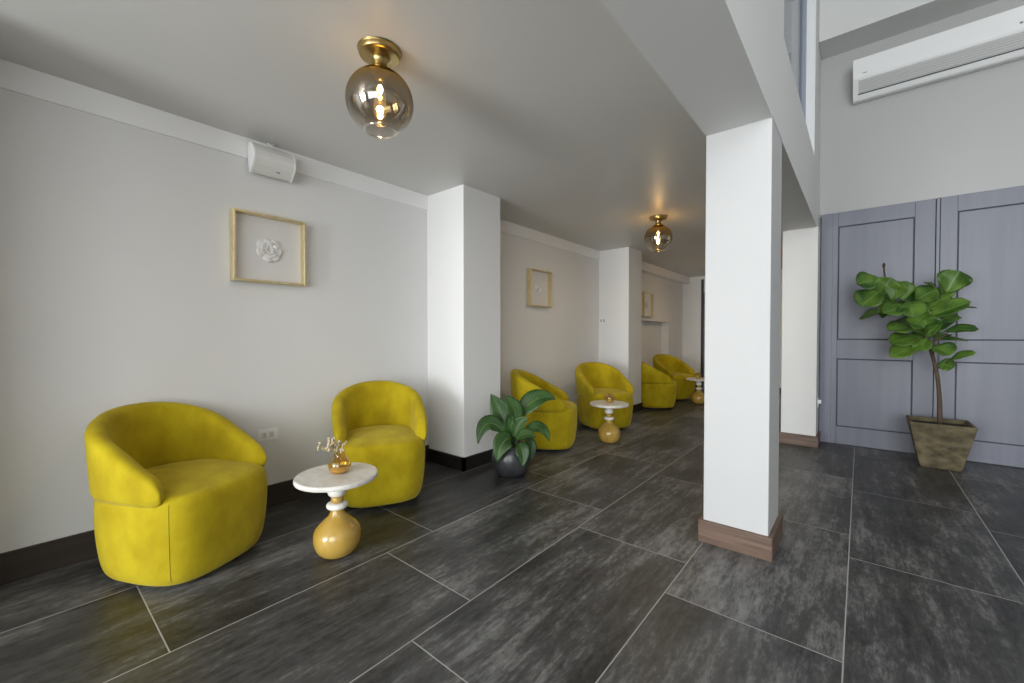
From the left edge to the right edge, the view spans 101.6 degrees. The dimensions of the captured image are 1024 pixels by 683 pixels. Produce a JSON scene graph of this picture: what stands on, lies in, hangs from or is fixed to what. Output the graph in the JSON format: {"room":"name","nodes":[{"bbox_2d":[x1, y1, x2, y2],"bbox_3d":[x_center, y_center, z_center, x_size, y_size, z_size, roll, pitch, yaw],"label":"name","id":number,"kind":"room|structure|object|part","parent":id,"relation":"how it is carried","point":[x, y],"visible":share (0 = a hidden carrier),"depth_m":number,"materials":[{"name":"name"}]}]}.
{"room":"hotel lobby","nodes":[
{"label":"hotel lobby","id":0,"kind":"room"},
{"bbox_2d":[0,88,682,552],"bbox_3d":[-0.687,-1.436,4.040,0.300,5.000,13.760,1,1,40],"label":"wall","id":1,"kind":"structure","parent":0,"point":[117,290],"depth_m":2.41,"materials":[{"name":"white paint"}]},
{"bbox_2d":[0,59,427,209],"bbox_3d":[-1.611,-1.220,2.698,0.024,0.136,2.690,1,1,40],"label":"trim","id":2,"kind":"structure","parent":1,"relation":"attached to","point":[20,79],"depth_m":2.30,"materials":[{"name":"white"}]},
{"bbox_2d":[229,208,305,286],"bbox_3d":[-1.571,-0.594,2.710,0.064,0.436,0.434,1,1,40],"label":"framed art","id":3,"kind":"object","parent":1,"relation":"attached to","point":[264,248],"visible":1,"depth_m":2.71,"materials":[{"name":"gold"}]},
{"bbox_2d":[256,238,281,262],"bbox_3d":[-1.575,-0.592,2.718,0.030,0.156,0.156,1,1,40],"label":"flower","id":4,"kind":"object","parent":3,"relation":"on","point":[268,250],"depth_m":2.71,"materials":[{"name":"white plant"}]},
{"bbox_2d":[258,427,277,441],"bbox_3d":[-1.599,0.610,2.738,0.008,0.076,0.120,1,1,40],"label":"power outlet","id":5,"kind":"object","parent":1,"relation":"attached to","point":[272,433],"visible":1,"depth_m":2.73,"materials":[{"name":"white plastic"}]},
{"bbox_2d":[262,432,266,438],"bbox_3d":[-1.612,0.611,2.720,0.004,0.040,0.032,1,1,40],"label":"socket","id":6,"kind":"object","parent":5,"relation":"attached to","point":[264,434],"depth_m":2.72,"materials":[{"name":"grey plastic"}]},
{"bbox_2d":[269,431,273,436],"bbox_3d":[-1.584,0.610,2.754,0.004,0.040,0.032,1,1,40],"label":"socket","id":7,"kind":"object","parent":5,"relation":"attached to","point":[271,433],"depth_m":2.75,"materials":[{"name":"grey plastic"}]},
{"bbox_2d":[247,141,295,182],"bbox_3d":[-1.543,-1.166,2.681,0.136,0.220,0.248,1,1,40],"label":"wall speaker","id":8,"kind":"object","parent":1,"relation":"attached to","point":[263,160],"visible":1,"depth_m":2.64,"materials":[{"name":"white plastic"}]},
{"bbox_2d":[0,402,642,584],"bbox_3d":[-0.388,0.998,3.831,0.487,0.140,13.360,1,1,40],"label":"baseboard","id":9,"kind":"structure","parent":1,"relation":"attached to","point":[25,562],"depth_m":2.06,"materials":[{"name":"black wood"}]},
{"bbox_2d":[527,268,551,307],"bbox_3d":[0.331,-0.631,4.989,0.064,0.436,0.434,1,1,40],"label":"framed art","id":10,"kind":"object","parent":1,"relation":"attached to","point":[539,282],"visible":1,"depth_m":5.01,"materials":[{"name":"white"}]},
{"bbox_2d":[535,282,542,294],"bbox_3d":[0.326,-0.629,4.996,0.030,0.156,0.156,1,1,40],"label":"flower","id":11,"kind":"object","parent":10,"relation":"on","point":[538,285],"depth_m":4.99,"materials":[{"name":"white plant"}]},
{"bbox_2d":[500,219,599,259],"bbox_3d":[0.413,-1.260,5.124,0.024,0.136,2.750,1,1,40],"label":"trim","id":12,"kind":"structure","parent":1,"relation":"attached to","point":[507,227],"depth_m":5.10,"materials":[{"name":"white"}]},
{"bbox_2d":[642,291,653,316],"bbox_3d":[2.442,-0.665,7.519,0.064,0.436,0.434,1,1,40],"label":"framed art","id":13,"kind":"object","parent":1,"relation":"attached to","point":[647,297],"visible":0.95,"depth_m":7.57,"materials":[{"name":"white"}]},
{"bbox_2d":[642,261,689,283],"bbox_3d":[2.698,-1.296,7.757,0.160,0.149,3.340,1,1,40],"label":"trim","id":14,"kind":"structure","parent":1,"relation":"attached to","point":[647,268],"depth_m":7.86,"materials":[{"name":"white"}]},
{"bbox_2d":[0,0,821,276],"bbox_3d":[0.400,-1.395,3.134,3.130,0.220,13.760,1,1,40],"label":"ceiling","id":15,"kind":"structure","parent":0,"point":[548,109],"depth_m":2.11,"materials":[{"name":"paint"}]},
{"bbox_2d":[345,36,412,138],"bbox_3d":[-0.575,-1.089,1.819,0.284,0.350,0.284,1,1,40],"label":"ceiling light","id":16,"kind":"object","parent":15,"relation":"attached to","point":[375,91],"visible":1,"depth_m":1.81,"materials":[{"name":"gold metal"}]},
{"bbox_3d":[-0.575,-1.044,1.820,0.284,0.259,0.284,1,1,40],"label":"glass globe","id":17,"kind":"part","parent":16,"relation":"part of"},
{"bbox_2d":[644,215,672,251],"bbox_3d":[1.534,-1.131,4.381,0.284,0.350,0.284,1,1,40],"label":"ceiling light","id":18,"kind":"object","parent":15,"relation":"attached to","point":[658,232],"visible":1,"depth_m":4.32,"materials":[{"name":"brown metal"}]},
{"bbox_3d":[1.534,-1.086,4.381,0.284,0.259,0.284,1,1,40],"label":"glass globe","id":19,"kind":"part","parent":18,"relation":"part of"},
{"bbox_2d":[427,184,499,456],"bbox_3d":[-0.435,-0.123,3.773,0.476,2.384,0.460,1,1,40],"label":"column","id":20,"kind":"structure","parent":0,"point":[463,221],"depth_m":3.59,"materials":[{"name":"white paint"}]},
{"bbox_2d":[0,388,1023,682],"bbox_3d":[2.139,1.162,1.725,7.700,0.120,13.760,1,1,40],"label":"floor","id":21,"kind":"structure","parent":0,"point":[590,564],"depth_m":1.84,"materials":[{"name":"tile"}]},
{"bbox_2d":[84,402,266,585],"bbox_3d":[-1.653,0.709,2.093,0.682,0.774,0.630,0,1,15],"label":"tub chair","id":22,"kind":"object","parent":21,"relation":"on","point":[178,491],"visible":1,"depth_m":1.91,"materials":[{"name":"yellow fabric"}]},
{"bbox_3d":[-1.700,0.512,2.102,0.584,0.380,0.630,0,1,15],"label":"backrest","id":23,"kind":"part","parent":22,"relation":"part of","materials":[{"name":"yellow fabric"}]},
{"bbox_3d":[-1.640,0.856,2.092,0.654,0.440,0.590,0,1,15],"label":"seat","id":24,"kind":"part","parent":22,"relation":"part of","materials":[{"name":"yellow fabric"}]},
{"bbox_2d":[293,462,377,559],"bbox_3d":[-0.907,0.890,2.167,0.404,0.411,0.404,1,1,40],"label":"side table","id":25,"kind":"object","parent":21,"relation":"on","point":[338,535],"visible":0.99,"depth_m":2.10,"materials":[{"name":"gold metal"}]},
{"bbox_3d":[-0.907,0.979,2.169,0.234,0.232,0.234,1,1,40],"label":"bulb","id":26,"kind":"part","parent":25,"relation":"part of","materials":[{"name":"yellow ceramic"}]},
{"bbox_2d":[329,462,351,474],"bbox_3d":[-0.899,0.632,2.180,0.115,0.107,0.115,1,1,40],"label":"bud vase","id":27,"kind":"object","parent":25,"relation":"on","point":[337,469],"visible":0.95,"depth_m":2.16,"materials":[{"name":"orange glass"}]},
{"bbox_2d":[317,437,346,465],"bbox_3d":[-0.938,0.576,2.168,0.121,0.147,0.116,0,1,26],"label":"dried flowers","id":28,"kind":"object","parent":27,"relation":"on","point":[331,444],"visible":1,"depth_m":2.17,"materials":[{"name":"brown plant"}]},
{"bbox_3d":[-0.934,0.587,2.166,0.070,0.126,0.088,1,1,40],"label":"stem","id":29,"kind":"part","parent":28,"relation":"part of","materials":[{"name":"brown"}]},
{"bbox_2d":[332,381,426,507],"bbox_3d":[-0.934,0.695,2.960,0.631,0.774,0.682,0,1,-23],"label":"tub chair","id":30,"kind":"object","parent":21,"relation":"on","point":[383,424],"visible":0.89,"depth_m":2.80,"materials":[{"name":"yellow fabric"}]},
{"bbox_3d":[-0.953,0.497,3.001,0.630,0.380,0.584,0,1,-23],"label":"backrest","id":31,"kind":"part","parent":30,"relation":"part of","materials":[{"name":"yellow fabric"}]},
{"bbox_3d":[-0.929,0.842,2.950,0.590,0.440,0.654,0,1,-23],"label":"seat","id":32,"kind":"part","parent":30,"relation":"part of","materials":[{"name":"yellow fabric"}]},
{"bbox_2d":[491,440,530,477],"bbox_3d":[-0.006,0.953,3.388,0.320,0.247,0.320,1,1,40],"label":"pot","id":33,"kind":"object","parent":21,"relation":"on","point":[509,465],"depth_m":3.25,"materials":[{"name":"grey ceramic"}]},
{"bbox_2d":[476,389,555,477],"bbox_3d":[0.038,0.737,3.332,0.556,0.681,0.390,0,1,19],"label":"lily","id":34,"kind":"object","parent":21,"relation":"on","point":[511,458],"visible":1,"depth_m":3.31,"materials":[{"name":"green plant"}]},
{"bbox_3d":[0.030,0.751,3.352,0.146,0.245,0.158,1,1,40],"label":"stem","id":35,"kind":"part","parent":34,"relation":"part of","materials":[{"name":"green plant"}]},
{"bbox_2d":[510,369,576,450],"bbox_3d":[0.322,0.674,4.260,0.681,0.774,0.630,0,1,11],"label":"tub chair","id":36,"kind":"object","parent":21,"relation":"on","point":[559,415],"visible":0.56,"depth_m":3.99,"materials":[{"name":"yellow fabric"}]},
{"bbox_3d":[0.275,0.476,4.266,0.584,0.380,0.630,0,1,11],"label":"backrest","id":37,"kind":"part","parent":36,"relation":"part of","materials":[{"name":"yellow fabric"}]},
{"bbox_3d":[0.336,0.821,4.260,0.654,0.440,0.590,0,1,11],"label":"seat","id":38,"kind":"part","parent":36,"relation":"part of","materials":[{"name":"yellow fabric"}]},
{"bbox_2d":[575,362,633,428],"bbox_3d":[1.123,0.659,5.164,0.630,0.774,0.682,0,1,-19],"label":"tub chair","id":39,"kind":"object","parent":21,"relation":"on","point":[595,381],"visible":0.94,"depth_m":5.04,"materials":[{"name":"yellow fabric"}]},
{"bbox_3d":[1.108,0.461,5.207,0.630,0.380,0.584,0,1,-19],"label":"backrest","id":40,"kind":"part","parent":39,"relation":"part of","materials":[{"name":"yellow fabric"}]},
{"bbox_3d":[1.128,0.806,5.154,0.590,0.440,0.654,0,1,-19],"label":"seat","id":41,"kind":"part","parent":39,"relation":"part of","materials":[{"name":"yellow fabric"}]},
{"bbox_2d":[590,400,628,442],"bbox_3d":[1.026,0.854,4.412,0.404,0.411,0.404,0,1,5],"label":"side table","id":42,"kind":"object","parent":21,"relation":"on","point":[608,432],"visible":0.98,"depth_m":4.34,"materials":[{"name":"gold metal"}]},
{"bbox_3d":[1.026,0.943,4.414,0.234,0.232,0.234,0,1,5],"label":"bulb","id":43,"kind":"part","parent":42,"relation":"part of","materials":[{"name":"gold metal"}]},
{"bbox_2d":[641,361,676,408],"bbox_3d":[2.198,0.636,6.537,0.682,0.774,0.630,0,1,11],"label":"tub chair","id":44,"kind":"object","parent":21,"relation":"on","point":[658,390],"visible":0.73,"depth_m":6.25,"materials":[{"name":"yellow fabric"}]},
{"bbox_3d":[2.151,0.439,6.543,0.584,0.380,0.630,0,1,11],"label":"backrest","id":45,"kind":"part","parent":44,"relation":"part of","materials":[{"name":"yellow fabric"}]},
{"bbox_3d":[2.212,0.784,6.536,0.654,0.440,0.590,0,1,11],"label":"seat","id":46,"kind":"part","parent":44,"relation":"part of","materials":[{"name":"yellow fabric"}]},
{"bbox_2d":[653,354,695,399],"bbox_3d":[2.856,0.622,7.410,0.630,0.774,0.682,0,1,-24],"label":"tub chair","id":47,"kind":"object","parent":21,"relation":"on","point":[675,368],"visible":0.63,"depth_m":7.26,"materials":[{"name":"yellow fabric"}]},
{"bbox_3d":[2.836,0.425,7.451,0.630,0.380,0.584,0,1,-24],"label":"backrest","id":48,"kind":"part","parent":47,"relation":"part of","materials":[{"name":"yellow fabric"}]},
{"bbox_3d":[2.861,0.770,7.401,0.590,0.440,0.654,0,1,-24],"label":"seat","id":49,"kind":"part","parent":47,"relation":"part of","materials":[{"name":"yellow fabric"}]},
{"bbox_2d":[686,377,704,403],"bbox_3d":[3.073,0.814,6.866,0.404,0.411,0.404,0,1,5],"label":"side table","id":50,"kind":"object","parent":21,"relation":"on","point":[697,397],"visible":0.93,"depth_m":6.81,"materials":[{"name":"gold metal"}]},
{"bbox_3d":[3.073,0.903,6.868,0.234,0.232,0.234,0,1,5],"label":"bulb","id":51,"kind":"part","parent":50,"relation":"part of","materials":[{"name":"gold metal"}]},
{"bbox_2d":[703,118,781,535],"bbox_3d":[1.275,-0.014,2.306,0.307,2.213,0.335,1,1,40],"label":"column","id":52,"kind":"structure","parent":21,"relation":"on","point":[744,163],"depth_m":2.17,"materials":[{"name":"white paint"}]},
{"bbox_2d":[698,513,782,562],"bbox_3d":[1.275,1.033,2.323,0.349,0.118,0.377,1,1,40],"label":"baseboard","id":53,"kind":"structure","parent":52,"relation":"attached to","point":[752,544],"depth_m":2.17,"materials":[{"name":"brown wood"}]},
{"bbox_2d":[781,226,820,435],"bbox_3d":[3.040,-0.048,4.397,0.299,2.213,0.338,1,1,40],"label":"column","id":54,"kind":"structure","parent":21,"relation":"on","point":[801,247],"depth_m":4.26,"materials":[{"name":"white paint"}]},
{"bbox_2d":[779,429,820,447],"bbox_3d":[3.037,1.002,4.410,0.341,0.112,0.370,1,1,40],"label":"baseboard","id":55,"kind":"structure","parent":54,"relation":"attached to","point":[788,438],"depth_m":4.26,"materials":[{"name":"brown wood"}]},
{"bbox_2d":[853,263,978,471],"bbox_3d":[3.523,0.179,3.689,0.795,1.782,0.411,1,1,40],"label":"fig","id":56,"kind":"object","parent":21,"relation":"on","point":[939,442],"visible":1,"depth_m":3.57,"materials":[{"name":"plant"}]},
{"bbox_2d":[906,415,977,471],"bbox_3d":[3.669,0.878,3.589,0.396,0.388,0.396,1,1,40],"label":"planter","id":57,"kind":"object","parent":21,"relation":"on","point":[938,443],"depth_m":3.48,"materials":[{"name":"stone"}]},
{"bbox_2d":[599,247,641,404],"bbox_3d":[1.609,-0.163,6.222,0.476,2.384,0.460,1,1,40],"label":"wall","id":58,"kind":"structure","parent":0,"point":[620,269],"depth_m":6.04,"materials":[{"name":"white paint"}]},
{"bbox_2d":[599,318,605,323],"bbox_3d":[1.333,-0.305,6.144,0.104,0.084,0.010,1,1,40],"label":"light switch","id":59,"kind":"object","parent":58,"relation":"attached to","point":[601,320],"visible":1,"depth_m":6.14,"materials":[{"name":"white plastic"}]},
{"bbox_2d":[601,0,820,233],"bbox_3d":[0.035,-2.485,0.779,0.307,2.797,9.703,1,1,40],"label":"beam","id":60,"kind":"structure","parent":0,"point":[730,64],"depth_m":1.85,"materials":[{"name":"white paint"}]},
{"bbox_2d":[798,0,815,151],"bbox_3d":[2.112,-2.466,3.134,0.127,1.510,2.020,1,1,40],"label":"window","id":61,"kind":"structure","parent":60,"relation":"in","point":[806,9],"depth_m":3.88,"materials":[{"name":"grey"}]},
{"bbox_2d":[682,270,781,387],"bbox_3d":[4.839,-0.237,8.280,2.780,2.464,0.200,1,1,40],"label":"wall","id":62,"kind":"structure","parent":0,"point":[691,299],"depth_m":8.94,"materials":[{"name":"white paint"}]},
{"bbox_2d":[701,279,704,387],"bbox_3d":[4.380,-0.160,8.605,0.900,2.300,0.130,1,1,40],"label":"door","id":63,"kind":"structure","parent":62,"relation":"in","point":[702,280],"depth_m":8.85,"materials":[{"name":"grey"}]},
{"bbox_2d":[818,219,820,427],"bbox_3d":[4.644,-0.249,5.950,0.195,2.564,4.027,1,1,40],"label":"wall","id":64,"kind":"structure","parent":0,"point":[820,219],"depth_m":4.45,"materials":[{"name":"grey paint"}]},
{"bbox_2d":[818,0,1023,429],"bbox_3d":[5.149,-1.419,2.985,4.745,5.000,0.250,1,1,40],"label":"wall","id":65,"kind":"structure","parent":0,"point":[963,134],"depth_m":3.91,"materials":[{"name":"white paint"}]},
{"bbox_2d":[819,198,939,453],"bbox_3d":[3.592,-0.131,4.131,0.874,2.379,0.058,1,1,40],"label":"door","id":66,"kind":"structure","parent":65,"relation":"in","point":[866,394],"depth_m":4.14,"materials":[{"name":"grey wood"}]},
{"bbox_3d":[3.579,0.527,4.145,0.551,0.682,0.014,1,1,40],"label":"panel","id":67,"kind":"part","parent":66,"relation":"part of","materials":[{"name":"grey wood"}]},
{"bbox_3d":[3.579,-0.595,4.126,0.551,1.142,0.014,1,1,40],"label":"panel","id":68,"kind":"part","parent":66,"relation":"part of","materials":[{"name":"grey wood"}]},
{"bbox_2d":[819,0,997,59],"bbox_3d":[4.884,-3.421,2.789,4.543,0.990,0.360,1,1,40],"label":"ceiling","id":69,"kind":"structure","parent":65,"relation":"attached to","point":[844,25],"depth_m":3.92,"materials":[{"name":"white paint"}]},
{"bbox_2d":[853,5,1023,104],"bbox_3d":[3.850,-2.551,3.733,1.243,0.360,0.234,1,1,40],"label":"air conditioner","id":70,"kind":"object","parent":65,"relation":"attached to","point":[997,39],"visible":1,"depth_m":3.69,"materials":[{"name":"white plastic"}]},
{"bbox_2d":[938,185,1023,467],"bbox_3d":[4.255,-0.122,3.584,0.838,2.379,0.048,1,1,40],"label":"door","id":71,"kind":"structure","parent":65,"relation":"in","point":[982,233],"depth_m":3.64,"materials":[{"name":"grey wood"}]},
{"bbox_3d":[4.244,0.537,3.590,0.592,0.682,0.014,1,1,40],"label":"panel","id":72,"kind":"part","parent":71,"relation":"part of","materials":[{"name":"grey wood"}]},
{"bbox_3d":[4.244,-0.586,3.571,0.592,1.142,0.014,1,1,40],"label":"panel","id":73,"kind":"part","parent":71,"relation":"part of","materials":[{"name":"grey wood"}]}
]}

